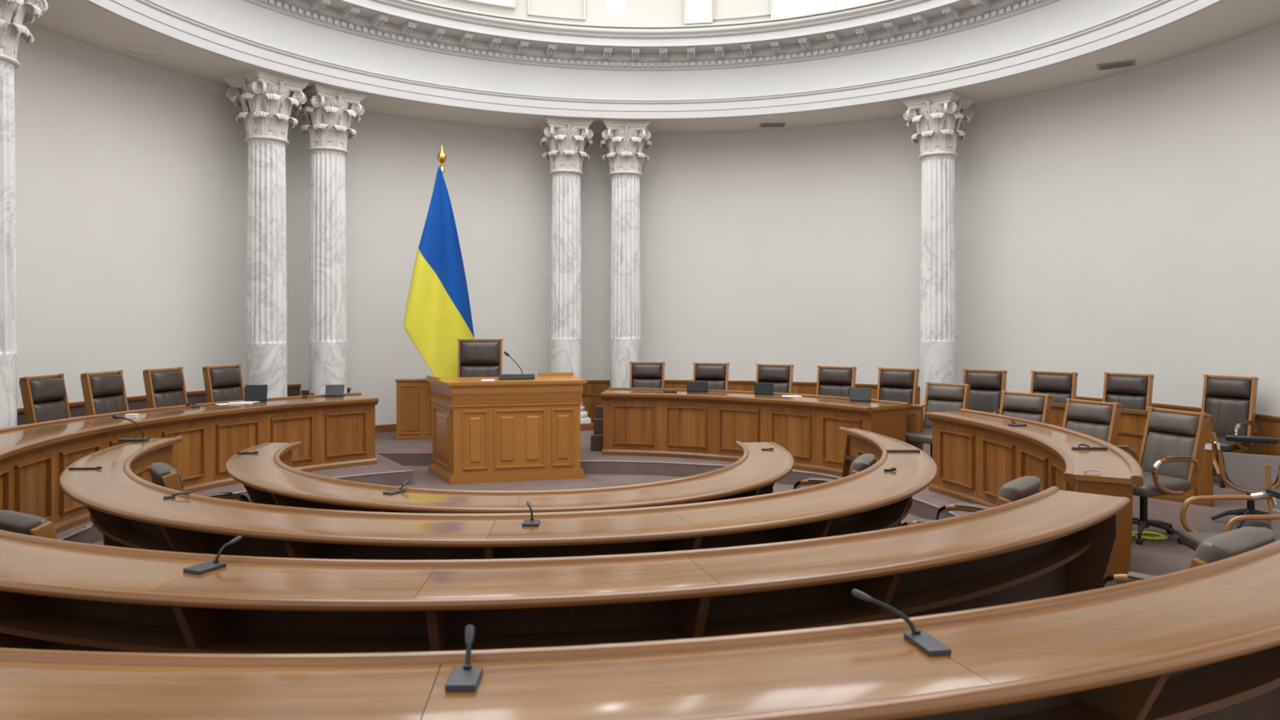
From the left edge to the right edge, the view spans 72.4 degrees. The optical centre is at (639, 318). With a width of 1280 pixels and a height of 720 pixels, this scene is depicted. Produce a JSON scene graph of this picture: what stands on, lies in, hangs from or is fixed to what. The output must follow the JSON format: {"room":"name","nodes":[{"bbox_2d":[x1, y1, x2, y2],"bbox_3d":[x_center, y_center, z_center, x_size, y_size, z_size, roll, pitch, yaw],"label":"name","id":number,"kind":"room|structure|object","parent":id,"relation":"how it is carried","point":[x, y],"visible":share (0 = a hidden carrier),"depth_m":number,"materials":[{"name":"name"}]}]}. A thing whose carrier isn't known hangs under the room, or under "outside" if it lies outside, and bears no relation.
{"room":"legislative chamber","nodes":[
{"label":"legislative chamber","id":0,"kind":"room"},
{"bbox_2d":[93,465,924,544],"bbox_3d":[0.000,1.920,7.500,24.000,0.001,21.000,0,0,0],"label":"floor","id":1,"kind":"structure","parent":0,"point":[422,477],"depth_m":10.19,"materials":[{"name":"carpet"}]},
{"bbox_2d":[147,462,249,502],"bbox_3d":[-2.858,1.438,5.849,0.693,0.964,0.625,0,0,-39],"label":"chair","id":2,"kind":"object","parent":1,"relation":"on","point":[163,474],"visible":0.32,"depth_m":5.59,"materials":[{"name":"brown leather"}]},
{"bbox_2d":[58,426,937,559],"bbox_3d":[-1.018,1.459,6.072,6.421,0.922,4.112,0,0,0],"label":"curved desk","id":3,"kind":"object","parent":1,"relation":"on","point":[122,499],"visible":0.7,"depth_m":4.58,"materials":[{"name":"brown wood"}]},
{"bbox_2d":[65,457,141,493],"bbox_3d":[-3.548,1.033,5.759,0.422,0.034,1.376,0,0,-34],"label":"countertop","id":4,"kind":"structure","parent":3,"relation":"on","point":[112,475],"depth_m":5.64,"materials":[{"name":"brown wood"}]},
{"bbox_2d":[80,438,169,460],"bbox_3d":[-3.999,1.033,6.885,0.371,0.034,1.203,0,0,-11],"label":"countertop","id":5,"kind":"structure","parent":3,"relation":"on","point":[123,451],"depth_m":6.72,"materials":[{"name":"brown wood"}]},
{"bbox_2d":[78,484,214,515],"bbox_3d":[-2.805,1.033,4.938,0.978,0.034,0.418,0,0,36],"label":"countertop","id":6,"kind":"structure","parent":3,"relation":"on","point":[141,499],"depth_m":4.88,"materials":[{"name":"brown wood"}]},
{"bbox_2d":[154,502,326,531],"bbox_3d":[-2.051,1.033,4.505,0.867,0.034,0.435,0,0,21],"label":"countertop","id":7,"kind":"structure","parent":3,"relation":"on","point":[216,513],"depth_m":4.48,"materials":[{"name":"brown wood"}]},
{"bbox_2d":[282,514,496,538],"bbox_3d":[-1.194,1.033,4.290,1.020,0.034,0.474,0,0,6],"label":"countertop","id":8,"kind":"structure","parent":3,"relation":"on","point":[328,524],"depth_m":4.27,"materials":[{"name":"brown wood"}]},
{"bbox_2d":[487,510,701,538],"bbox_3d":[-0.242,1.033,4.329,1.030,0.034,0.506,0,0,-12],"label":"countertop","id":9,"kind":"structure","parent":3,"relation":"on","point":[660,521],"depth_m":4.30,"materials":[{"name":"brown wood"}]},
{"bbox_2d":[667,485,891,528],"bbox_3d":[0.786,1.033,4.774,1.405,0.034,0.542,0,0,-34],"label":"countertop","id":10,"kind":"structure","parent":3,"relation":"on","point":[830,498],"depth_m":4.71,"materials":[{"name":"brown wood"}]},
{"bbox_2d":[831,465,932,495],"bbox_3d":[1.586,1.033,5.570,0.461,0.034,1.036,0,0,35],"label":"countertop","id":11,"kind":"structure","parent":3,"relation":"on","point":[877,481],"depth_m":5.50,"materials":[{"name":"brown wood"}]},
{"bbox_2d":[849,428,932,468],"bbox_3d":[1.979,1.033,7.023,0.439,0.034,2.192,0,0,6],"label":"countertop","id":12,"kind":"structure","parent":3,"relation":"on","point":[915,460],"depth_m":6.48,"materials":[{"name":"brown wood"}]},
{"bbox_2d":[426,372,586,484],"bbox_3d":[-1.661,1.308,10.755,1.869,1.225,0.968,0,0,-14],"label":"desk","id":13,"kind":"object","parent":1,"relation":"on","point":[497,430],"visible":1,"depth_m":10.36,"materials":[{"name":"brown wood"}]},
{"bbox_2d":[225,440,795,513],"bbox_3d":[-1.031,1.495,6.356,4.560,0.850,2.752,0,0,0],"label":"curved desk","id":14,"kind":"object","parent":1,"relation":"on","point":[268,477],"visible":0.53,"depth_m":5.58,"materials":[{"name":"brown wood"}]},
{"bbox_2d":[230,453,281,471],"bbox_3d":[-2.936,1.105,6.664,0.370,0.034,0.849,0,0,-27],"label":"countertop","id":15,"kind":"structure","parent":14,"relation":"on","point":[239,463],"depth_m":6.59,"materials":[{"name":"brown wood"}]},
{"bbox_2d":[238,442,291,454],"bbox_3d":[-3.121,1.105,7.355,0.335,0.034,0.698,0,0,-6],"label":"countertop","id":16,"kind":"structure","parent":14,"relation":"on","point":[270,447],"depth_m":7.33,"materials":[{"name":"brown wood"}]},
{"bbox_2d":[235,467,328,488],"bbox_3d":[-2.479,1.105,6.005,0.875,0.034,0.390,0,0,45],"label":"countertop","id":17,"kind":"structure","parent":14,"relation":"on","point":[282,478],"depth_m":5.95,"materials":[{"name":"brown wood"}]},
{"bbox_2d":[284,481,409,502],"bbox_3d":[-1.841,1.105,5.521,0.839,0.034,0.409,0,0,28],"label":"countertop","id":18,"kind":"structure","parent":14,"relation":"on","point":[329,489],"depth_m":5.50,"materials":[{"name":"brown wood"}]},
{"bbox_2d":[378,491,520,507],"bbox_3d":[-1.103,1.105,5.272,0.858,0.034,0.445,0,0,8],"label":"countertop","id":19,"kind":"structure","parent":14,"relation":"on","point":[415,498],"depth_m":5.25,"materials":[{"name":"brown wood"}]},
{"bbox_2d":[249,486,773,505],"bbox_3d":[-1.039,1.341,6.412,4.204,0.025,2.484,0,0,0],"label":"shelf","id":20,"kind":"object","parent":14,"relation":"attached to","point":[266,499],"depth_m":6.45,"materials":[{"name":"brown wood"}]},
{"bbox_2d":[517,488,660,507],"bbox_3d":[-0.333,1.105,5.314,0.870,0.034,0.478,0,0,-16],"label":"countertop","id":21,"kind":"structure","parent":14,"relation":"on","point":[630,495],"depth_m":5.30,"materials":[{"name":"brown wood"}]},
{"bbox_2d":[634,475,755,499],"bbox_3d":[0.343,1.105,5.669,0.863,0.034,0.478,0,0,-41],"label":"countertop","id":22,"kind":"structure","parent":14,"relation":"on","point":[711,483],"depth_m":5.66,"materials":[{"name":"brown wood"}]},
{"bbox_2d":[712,453,790,482],"bbox_3d":[0.872,1.105,6.469,0.463,0.034,1.281,0,0,21],"label":"countertop","id":23,"kind":"structure","parent":14,"relation":"on","point":[757,467],"depth_m":6.37,"materials":[{"name":"brown wood"}]},
{"bbox_2d":[742,441,787,453],"bbox_3d":[1.038,1.105,7.378,0.347,0.034,0.700,0,0,0],"label":"countertop","id":24,"kind":"structure","parent":14,"relation":"on","point":[753,447],"depth_m":7.38,"materials":[{"name":"brown wood"}]},
{"bbox_2d":[793,453,875,488],"bbox_3d":[1.351,1.458,6.402,0.682,0.925,0.625,0,0,24],"label":"chair","id":25,"kind":"object","parent":1,"relation":"on","point":[864,461],"visible":0.16,"depth_m":6.30,"materials":[{"name":"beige leather"}]},
{"bbox_2d":[13,22,1279,425],"bbox_3d":[0.144,-0.620,9.086,14.167,5.080,12.348,0,0,0],"label":"wall","id":26,"kind":"structure","parent":0,"point":[1129,221],"depth_m":12.14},
{"bbox_2d":[17,383,301,425],"bbox_3d":[-5.672,1.352,7.947,1.927,0.816,9.382,0,0,-2],"label":"trim","id":27,"kind":"structure","parent":26,"relation":"attached to","point":[77,409],"depth_m":10.68,"materials":[{"name":"brown wood"}]},
{"bbox_2d":[582,379,1279,468],"bbox_3d":[3.957,1.402,10.204,4.931,0.716,13.042,0,0,-28],"label":"trim","id":28,"kind":"structure","parent":26,"relation":"attached to","point":[1268,426],"depth_m":13.97,"materials":[{"name":"brown wood"}]},
{"bbox_2d":[16,0,1279,133],"bbox_3d":[0.144,-3.310,8.176,14.168,0.300,14.168,0,0,0],"label":"ceiling","id":29,"kind":"structure","parent":0,"point":[82,21],"depth_m":10.86,"materials":[{"name":"paint"}]},
{"bbox_2d":[126,44,163,56],"bbox_3d":[-5.820,-3.153,10.288,0.380,0.014,0.380,0,0,0],"label":"ceiling speaker","id":30,"kind":"object","parent":29,"relation":"attached to","point":[137,49],"visible":1,"depth_m":10.26,"materials":[{"name":"paint"}]},
{"bbox_2d":[1096,59,1136,70],"bbox_3d":[5.916,-3.150,10.870,0.420,0.019,0.260,0,0,32],"label":"ceiling vent","id":31,"kind":"object","parent":29,"relation":"in","point":[1131,62],"visible":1,"depth_m":10.84,"materials":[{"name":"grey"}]},
{"bbox_2d":[405,0,894,29],"bbox_3d":[0.144,-6.240,8.176,11.520,3.840,11.520,0,0,0],"label":"skylight","id":32,"kind":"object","parent":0,"point":[636,12],"depth_m":13.62,"materials":[{"name":"glass"}]},
{"bbox_2d":[460,0,515,8],"bbox_3d":[-2.683,-6.080,12.881,1.797,2.720,0.142,0,0,-31],"label":"window","id":33,"kind":"structure","parent":32,"relation":"in","point":[511,4],"depth_m":13.20,"materials":[{"name":"white"}]},
{"bbox_2d":[527,0,770,20],"bbox_3d":[0.144,-5.384,8.176,10.940,1.456,10.940,0,0,0],"label":"trim","id":34,"kind":"structure","parent":32,"relation":"attached to","point":[529,13],"depth_m":13.53,"materials":[{"name":"paint"}]},
{"bbox_2d":[408,0,895,31],"bbox_3d":[0.144,-4.544,8.176,11.120,0.096,11.120,0,0,0],"label":"trim","id":35,"kind":"structure","parent":32,"relation":"attached to","point":[423,2],"depth_m":13.50,"materials":[{"name":"paint"}]},
{"bbox_2d":[84,0,1224,119],"bbox_3d":[0.144,-3.766,8.176,11.392,1.220,11.392,0,0,0],"label":"trim","id":36,"kind":"structure","parent":32,"relation":"attached to","point":[399,49],"depth_m":12.56,"materials":[{"name":"white paint"}]},
{"bbox_2d":[684,0,712,24],"bbox_3d":[0.913,-6.020,13.645,0.446,2.840,0.074,0,0,8],"label":"window","id":37,"kind":"structure","parent":32,"relation":"in","point":[695,11],"depth_m":13.64,"materials":[{"name":"white"}]},
{"bbox_2d":[770,0,893,22],"bbox_3d":[2.884,-5.996,12.922,1.988,2.888,0.158,0,0,30],"label":"window","id":38,"kind":"structure","parent":32,"relation":"in","point":[780,10],"depth_m":13.15,"materials":[{"name":"white"}]},
{"bbox_2d":[56,422,1279,576],"bbox_3d":[-0.912,1.840,7.400,18.400,0.160,18.400,0,0,0],"label":"floor","id":39,"kind":"structure","parent":0,"point":[1153,557],"depth_m":8.94,"materials":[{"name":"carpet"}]},
{"bbox_2d":[0,0,48,428],"bbox_3d":[-5.947,-0.699,7.921,0.837,4.918,0.837,0,0,-2],"label":"column","id":40,"kind":"structure","parent":39,"relation":"on","point":[11,28],"depth_m":7.92,"materials":[{"name":"white stone"}]},
{"bbox_2d":[18,373,71,423],"bbox_3d":[-5.644,1.160,8.681,0.688,1.199,0.625,0,0,3],"label":"chair","id":41,"kind":"object","parent":39,"relation":"on","point":[44,397],"visible":0.43,"depth_m":8.59,"materials":[{"name":"leather"}]},
{"bbox_2d":[0,510,105,545],"bbox_3d":[-2.715,1.383,4.271,0.625,0.964,0.693,0,0,30],"label":"chair","id":42,"kind":"object","parent":39,"relation":"on","point":[11,521],"visible":0.16,"depth_m":3.92,"materials":[{"name":"leather"}]},
{"bbox_2d":[80,369,128,415],"bbox_3d":[-5.440,1.160,9.284,0.688,1.199,0.625,0,0,9],"label":"chair","id":43,"kind":"object","parent":39,"relation":"on","point":[104,392],"visible":0.39,"depth_m":9.22,"materials":[{"name":"leather"}]},
{"bbox_2d":[142,366,187,408],"bbox_3d":[-5.141,1.160,9.888,0.688,1.199,0.625,0,0,15],"label":"chair","id":44,"kind":"object","parent":39,"relation":"on","point":[164,387],"visible":0.4,"depth_m":9.86,"materials":[{"name":"leather"}]},
{"bbox_2d":[0,392,378,533],"bbox_3d":[-4.519,1.349,8.068,1.843,0.822,6.421,0,0,10],"label":"desk","id":45,"kind":"object","parent":39,"relation":"on","point":[333,432],"visible":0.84,"depth_m":8.95,"materials":[{"name":"brown wood"}]},
{"bbox_2d":[0,423,112,449],"bbox_3d":[-5.052,0.977,7.128,0.856,0.034,1.815,0,0,0],"label":"countertop","id":46,"kind":"structure","parent":45,"relation":"on","point":[14,437],"depth_m":7.40,"materials":[{"name":"brown wood"}]},
{"bbox_2d":[53,405,235,424],"bbox_3d":[-4.872,0.977,8.770,0.773,0.034,1.745,0,0,18],"label":"countertop","id":47,"kind":"structure","parent":45,"relation":"on","point":[108,420],"depth_m":8.72,"materials":[{"name":"brown wood"}]},
{"bbox_2d":[244,384,267,401],"bbox_3d":[-4.450,0.864,10.149,0.240,0.191,0.100,0,0,-14],"label":"tablet","id":48,"kind":"object","parent":45,"relation":"on","point":[258,393],"visible":0.93,"depth_m":10.13,"materials":[{"name":"black plastic"}]},
{"bbox_2d":[205,394,373,408],"bbox_3d":[-4.012,0.977,10.233,0.779,0.034,1.961,0,0,42],"label":"countertop","id":49,"kind":"structure","parent":45,"relation":"on","point":[277,402],"depth_m":10.29,"materials":[{"name":"brown wood"}]},
{"bbox_2d":[202,364,244,402],"bbox_3d":[-4.763,1.160,10.444,0.688,1.199,0.625,0,0,22],"label":"chair","id":50,"kind":"object","parent":39,"relation":"on","point":[221,383],"visible":0.39,"depth_m":10.45,"materials":[{"name":"brown leather"}]},
{"bbox_2d":[223,68,309,397],"bbox_3d":[-4.928,-0.699,11.557,0.837,4.918,0.837,0,0,34],"label":"column","id":51,"kind":"structure","parent":39,"relation":"on","point":[268,107],"depth_m":11.37,"materials":[{"name":"white stone"}]},
{"bbox_2d":[271,78,287,102],"bbox_3d":[-4.699,-2.958,11.404,0.185,0.340,0.141,0,0,-21],"label":"flower","id":52,"kind":"object","parent":51,"relation":"on","point":[279,86],"depth_m":11.38,"materials":[{"name":"stone"}]},
{"bbox_2d":[290,83,366,395],"bbox_3d":[-4.373,-0.699,12.270,0.837,4.918,0.837,0,0,42],"label":"column","id":53,"kind":"structure","parent":39,"relation":"on","point":[329,119],"depth_m":12.07,"materials":[{"name":"white stone"}]},
{"bbox_2d":[330,91,345,115],"bbox_3d":[-4.169,-2.958,12.085,0.185,0.340,0.141,0,0,-12],"label":"flower","id":54,"kind":"object","parent":53,"relation":"on","point":[337,98],"depth_m":12.06,"materials":[{"name":"stone"}]},
{"bbox_2d":[395,377,432,439],"bbox_3d":[-3.184,1.321,12.960,0.840,0.867,0.360,0,0,-12],"label":"base cabinet","id":55,"kind":"object","parent":39,"relation":"on","point":[414,406],"visible":0.72,"depth_m":12.77,"materials":[{"name":"brown wood"}]},
{"bbox_2d":[403,145,474,443],"bbox_3d":[-2.824,-0.356,12.392,1.000,4.232,0.389,0,0,-9],"label":"flag","id":56,"kind":"object","parent":39,"relation":"on","point":[437,313],"visible":0.77,"depth_m":12.31,"materials":[{"name":"multicoloured fabric"}]},
{"bbox_2d":[457,338,502,377],"bbox_3d":[-2.167,1.016,11.746,0.725,1.487,0.674,0,0,-6],"label":"chair","id":57,"kind":"object","parent":39,"relation":"on","point":[477,357],"visible":0.4,"depth_m":11.94,"materials":[{"name":"brown leather"}]},
{"bbox_2d":[0,485,1130,653],"bbox_3d":[-0.886,1.339,3.849,6.896,0.842,1.930,0,0,0],"label":"curved desk","id":58,"kind":"object","parent":39,"relation":"on","point":[55,594],"visible":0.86,"depth_m":3.31,"materials":[{"name":"brown wood"}]},
{"bbox_2d":[0,537,35,552],"bbox_3d":[-3.006,0.953,3.696,1.011,0.034,0.439,0,0,30],"label":"countertop","id":59,"kind":"structure","parent":58,"relation":"on","point":[6,544],"depth_m":3.63,"materials":[{"name":"brown wood"}]},
{"bbox_2d":[0,543,208,591],"bbox_3d":[-2.121,0.953,3.313,1.013,0.034,0.446,0,0,17],"label":"countertop","id":60,"kind":"structure","parent":58,"relation":"on","point":[37,562],"depth_m":3.28,"materials":[{"name":"brown wood"}]},
{"bbox_2d":[182,535,242,574],"bbox_3d":[-1.604,0.889,3.313,0.085,0.093,0.220,0,0,24],"label":"desk microphone","id":61,"kind":"object","parent":58,"relation":"on","point":[209,566],"visible":1,"depth_m":3.27,"materials":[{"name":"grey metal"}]},
{"bbox_2d":[148,561,436,598],"bbox_3d":[-1.208,0.953,3.140,0.937,0.034,0.442,0,0,4],"label":"countertop","id":62,"kind":"structure","parent":58,"relation":"on","point":[235,579],"depth_m":3.12,"materials":[{"name":"brown wood"}]},
{"bbox_2d":[0,537,1092,653],"bbox_3d":[-0.887,1.188,3.880,6.560,0.025,1.647,0,0,0],"label":"shelf","id":63,"kind":"object","parent":58,"relation":"attached to","point":[36,621],"depth_m":3.31,"materials":[{"name":"brown wood"}]},
{"bbox_2d":[414,556,719,598],"bbox_3d":[-0.260,0.953,3.178,1.054,0.034,0.441,0,0,-8],"label":"countertop","id":64,"kind":"structure","parent":58,"relation":"on","point":[505,580],"depth_m":3.15,"materials":[{"name":"brown wood"}]},
{"bbox_2d":[687,489,1122,583],"bbox_3d":[1.379,0.953,3.886,2.712,0.034,0.573,0,0,-32],"label":"countertop","id":65,"kind":"structure","parent":58,"relation":"on","point":[1060,508],"depth_m":3.61,"materials":[{"name":"brown wood"}]},
{"bbox_2d":[539,116,593,430],"bbox_3d":[-1.190,-0.699,14.124,0.837,4.918,0.837,0,0,-13],"label":"column","id":66,"kind":"structure","parent":39,"relation":"on","point":[566,140],"depth_m":13.92,"materials":[{"name":"white stone"}]},
{"bbox_2d":[561,120,575,141],"bbox_3d":[-1.130,-2.958,13.856,0.185,0.340,0.141,0,0,23],"label":"flower","id":67,"kind":"object","parent":66,"relation":"on","point":[568,127],"depth_m":13.84,"materials":[{"name":"stone"}]},
{"bbox_2d":[591,405,603,450],"bbox_3d":[-0.546,1.480,11.870,0.189,0.560,0.491,0,0,11],"label":"step stool","id":68,"kind":"object","parent":39,"relation":"on","point":[597,438],"visible":0.62,"depth_m":11.80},
{"bbox_2d":[600,119,651,387],"bbox_3d":[-0.234,-0.699,14.260,0.837,4.918,0.837,0,0,-4],"label":"column","id":69,"kind":"structure","parent":39,"relation":"on","point":[625,140],"depth_m":14.05,"materials":[{"name":"white stone"}]},
{"bbox_2d":[619,122,633,142],"bbox_3d":[-0.217,-2.958,13.986,0.185,0.340,0.141,0,0,32],"label":"flower","id":70,"kind":"object","parent":69,"relation":"on","point":[626,129],"depth_m":13.97,"materials":[{"name":"stone"}]},
{"bbox_2d":[0,539,1279,719],"bbox_3d":[-0.934,1.271,2.873,9.117,0.978,2.526,0,0,0],"label":"curved desk","id":71,"kind":"object","parent":39,"relation":"on","point":[1202,642],"visible":1,"depth_m":2.02,"materials":[{"name":"brown wood"}]},
{"bbox_2d":[0,660,440,719],"bbox_3d":[-1.052,0.817,1.859,1.243,0.034,0.446,0,0,0],"label":"countertop","id":72,"kind":"structure","parent":71,"relation":"on","point":[29,691],"depth_m":1.88,"materials":[{"name":"brown wood"}]},
{"bbox_2d":[444,624,482,692],"bbox_3d":[-0.387,0.755,1.960,0.066,0.089,0.172,0,0,-1],"label":"desk microphone","id":73,"kind":"object","parent":71,"relation":"on","point":[467,677],"visible":1,"depth_m":1.93,"materials":[{"name":"grey metal"}]},
{"bbox_2d":[421,630,992,719],"bbox_3d":[0.141,0.817,1.954,1.232,0.034,0.419,0,0,-11],"label":"countertop","id":74,"kind":"structure","parent":71,"relation":"on","point":[680,685],"depth_m":1.93,"materials":[{"name":"brown wood"}]},
{"bbox_2d":[851,588,951,656],"bbox_3d":[0.663,0.751,2.192,0.100,0.098,0.270,0,0,-34],"label":"desk microphone","id":75,"kind":"object","parent":71,"relation":"on","point":[926,643],"visible":1,"depth_m":2.17,"materials":[{"name":"grey metal"}]},
{"bbox_2d":[901,577,1279,684],"bbox_3d":[1.279,0.817,2.309,1.240,0.034,0.414,0,0,-23],"label":"countertop","id":76,"kind":"structure","parent":71,"relation":"on","point":[1197,611],"depth_m":2.25,"materials":[{"name":"brown wood"}]},
{"bbox_2d":[995,645,1279,719],"bbox_3d":[-0.933,1.052,2.905,8.775,0.025,2.240,0,0,0],"label":"shelf","id":77,"kind":"object","parent":71,"relation":"attached to","point":[1191,693],"depth_m":2.43,"materials":[{"name":"brown wood"}]},
{"bbox_2d":[1200,551,1279,595],"bbox_3d":[2.321,0.817,2.906,1.248,0.034,0.413,0,0,-36],"label":"countertop","id":78,"kind":"structure","parent":71,"relation":"on","point":[1263,574],"depth_m":2.73,"materials":[{"name":"brown wood"}]},
{"bbox_2d":[629,361,665,388],"bbox_3d":[0.069,1.190,12.408,0.625,1.139,0.676,0,0,8],"label":"chair","id":79,"kind":"object","parent":39,"relation":"on","point":[642,374],"visible":0.39,"depth_m":12.60,"materials":[{"name":"brown leather"}]},
{"bbox_2d":[693,362,729,390],"bbox_3d":[0.933,1.190,12.159,0.625,1.139,0.676,0,0,16],"label":"chair","id":80,"kind":"object","parent":39,"relation":"on","point":[717,375],"visible":0.32,"depth_m":12.34,"materials":[{"name":"leather"}]},
{"bbox_2d":[600,387,911,476],"bbox_3d":[1.260,1.349,10.809,4.098,0.822,1.099,0,0,32],"label":"desk","id":81,"kind":"object","parent":39,"relation":"on","point":[637,421],"visible":0.88,"depth_m":10.80,"materials":[{"name":"brown wood"}]},
{"bbox_2d":[602,389,792,399],"bbox_3d":[0.717,0.977,11.235,2.673,0.034,0.816,0,0,23],"label":"countertop","id":82,"kind":"structure","parent":81,"relation":"on","point":[625,391],"depth_m":11.31,"materials":[{"name":"brown wood"}]},
{"bbox_2d":[780,395,907,410],"bbox_3d":[2.307,0.977,10.146,0.688,0.034,1.508,0,0,-41],"label":"countertop","id":83,"kind":"structure","parent":81,"relation":"on","point":[874,406],"depth_m":9.99,"materials":[{"name":"brown wood"}]},
{"bbox_2d":[849,386,871,402],"bbox_3d":[2.556,0.879,10.148,0.240,0.161,0.100,0,0,20],"label":"tablet","id":84,"kind":"object","parent":81,"relation":"on","point":[856,394],"visible":1,"depth_m":10.12,"materials":[{"name":"black plastic"}]},
{"bbox_2d":[755,363,794,393],"bbox_3d":[1.738,1.190,11.763,0.625,1.139,0.676,0,0,24],"label":"chair","id":85,"kind":"object","parent":39,"relation":"on","point":[780,375],"visible":0.31,"depth_m":11.92,"materials":[{"name":"leather"}]},
{"bbox_2d":[816,365,856,397],"bbox_3d":[2.436,1.190,11.256,0.625,1.139,0.676,0,0,31],"label":"chair","id":86,"kind":"object","parent":39,"relation":"on","point":[837,381],"visible":0.41,"depth_m":11.41,"materials":[{"name":"leather"}]},
{"bbox_2d":[876,367,919,404],"bbox_3d":[3.087,1.190,10.829,0.625,1.139,0.676,0,0,38],"label":"chair","id":87,"kind":"object","parent":39,"relation":"on","point":[895,384],"visible":0.41,"depth_m":10.96,"materials":[{"name":"leather"}]},
{"bbox_2d":[906,404,924,450],"bbox_3d":[3.130,1.367,9.970,0.200,0.775,0.200,0,0,28],"label":"base cabinet","id":88,"kind":"object","parent":39,"relation":"on","point":[914,415],"visible":0.48,"depth_m":9.90,"materials":[{"name":"brown wood"}]},
{"bbox_2d":[905,382,970,457],"bbox_3d":[3.366,1.252,9.951,0.625,1.016,0.689,0,0,45],"label":"chair","id":89,"kind":"object","parent":39,"relation":"on","point":[939,397],"visible":0.39,"depth_m":10.04,"materials":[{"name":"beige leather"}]},
{"bbox_2d":[902,90,974,404],"bbox_3d":[4.304,-0.699,12.632,0.837,4.918,0.837,0,0,43],"label":"column","id":90,"kind":"structure","parent":39,"relation":"on","point":[937,118],"depth_m":12.44,"materials":[{"name":"white stone"}]},
{"bbox_2d":[922,97,937,120],"bbox_3d":[4.116,-2.958,12.431,0.141,0.340,0.185,0,0,-11],"label":"flower","id":91,"kind":"object","parent":90,"relation":"on","point":[929,104],"depth_m":12.40,"materials":[{"name":"stone"}]},
{"bbox_2d":[899,475,1041,526],"bbox_3d":[1.890,1.358,5.023,0.682,0.925,0.625,0,0,40],"label":"chair","id":92,"kind":"object","parent":39,"relation":"on","point":[1021,487],"visible":0.27,"depth_m":4.85,"materials":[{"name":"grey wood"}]},
{"bbox_2d":[962,368,1007,413],"bbox_3d":[4.047,1.190,10.530,0.625,1.139,0.676,0,0,41],"label":"chair","id":93,"kind":"object","parent":39,"relation":"on","point":[987,386],"visible":0.5,"depth_m":10.64,"materials":[{"name":"leather"}]},
{"bbox_2d":[999,390,1052,423],"bbox_3d":[3.676,1.252,8.706,0.689,1.016,0.625,0,0,-35],"label":"chair","id":94,"kind":"object","parent":39,"relation":"on","point":[1028,406],"visible":0.42,"depth_m":8.77,"materials":[{"name":"leather"}]},
{"bbox_2d":[924,408,1143,584],"bbox_3d":[3.211,1.349,7.175,0.885,0.822,3.942,0,0,5],"label":"desk","id":95,"kind":"object","parent":39,"relation":"on","point":[975,453],"visible":0.65,"depth_m":7.55,"materials":[{"name":"brown wood"}]},
{"bbox_2d":[931,410,1121,457],"bbox_3d":[3.298,0.977,7.570,0.716,0.034,3.120,0,0,0],"label":"countertop","id":96,"kind":"structure","parent":95,"relation":"on","point":[1065,441],"depth_m":7.24,"materials":[{"name":"brown wood"}]},
{"bbox_2d":[1071,456,1133,484],"bbox_3d":[3.011,0.977,5.694,0.408,0.034,0.873,0,0,25],"label":"countertop","id":97,"kind":"structure","parent":95,"relation":"on","point":[1113,470],"depth_m":5.56,"materials":[{"name":"brown wood"}]},
{"bbox_2d":[1030,370,1078,403],"bbox_3d":[4.701,1.190,10.169,0.676,1.139,0.625,0,0,-44],"label":"chair","id":98,"kind":"object","parent":39,"relation":"on","point":[1062,386],"visible":0.37,"depth_m":10.26,"materials":[{"name":"leather"}]},
{"bbox_2d":[1062,398,1122,444],"bbox_3d":[3.880,1.252,7.867,0.689,1.016,0.625,0,0,-27],"label":"chair","id":99,"kind":"object","parent":39,"relation":"on","point":[1100,420],"visible":0.41,"depth_m":7.88,"materials":[{"name":"leather"}]},
{"bbox_2d":[1102,372,1154,410],"bbox_3d":[5.369,1.190,9.834,0.676,1.139,0.625,0,0,-40],"label":"chair","id":100,"kind":"object","parent":39,"relation":"on","point":[1133,391],"visible":0.38,"depth_m":9.91,"materials":[{"name":"leather"}]},
{"bbox_2d":[1048,402,1213,506],"bbox_3d":[4.752,1.336,9.060,0.110,0.848,2.109,0,0,-35],"label":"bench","id":101,"kind":"object","parent":39,"relation":"on","point":[1132,422],"visible":0.21,"depth_m":8.69,"materials":[{"name":"brown wood"}]},
{"bbox_2d":[1115,406,1210,544],"bbox_3d":[4.138,1.252,7.090,0.689,1.016,0.625,0,0,-19],"label":"chair","id":102,"kind":"object","parent":39,"relation":"on","point":[1170,459],"visible":0.8,"depth_m":7.01,"materials":[{"name":"leather"}]},
{"bbox_2d":[1100,526,1275,587],"bbox_3d":[1.945,1.262,3.354,0.625,0.995,0.720,0,0,-35],"label":"chair","id":103,"kind":"object","parent":39,"relation":"on","point":[1232,543],"visible":0.19,"depth_m":3.06,"materials":[{"name":"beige leather"}]},
{"bbox_2d":[1200,374,1258,488],"bbox_3d":[6.225,1.190,9.421,0.676,1.139,0.625,0,0,-34],"label":"chair","id":104,"kind":"object","parent":39,"relation":"on","point":[1231,400],"visible":0.7,"depth_m":9.44,"materials":[{"name":"leather"}]},
{"bbox_2d":[1179,464,1279,551],"bbox_3d":[3.597,1.329,5.197,0.586,0.851,0.575,0,0,8],"label":"armchair","id":105,"kind":"object","parent":39,"relation":"on","point":[1192,539],"visible":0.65,"depth_m":5.37,"materials":[{"name":"brown wood"}]},
{"bbox_2d":[1210,432,1279,528],"bbox_3d":[5.190,1.296,7.436,0.575,0.915,0.586,0,0,34],"label":"armchair","id":106,"kind":"object","parent":39,"relation":"on","point":[1245,471],"visible":0.85,"depth_m":7.25,"materials":[{"name":"grey"}]},
{"label":"ceiling","id":107,"kind":"structure","parent":0,"visible":0},
{"bbox_2d":[606,0,625,16],"bbox_3d":[-0.312,-6.016,11.200,0.240,4.288,0.240,0,0,0],"label":"pendant lamp","id":108,"kind":"object","parent":107,"relation":"hanging from","point":[615,7],"visible":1,"depth_m":11.12,"materials":[{"name":"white glass"}]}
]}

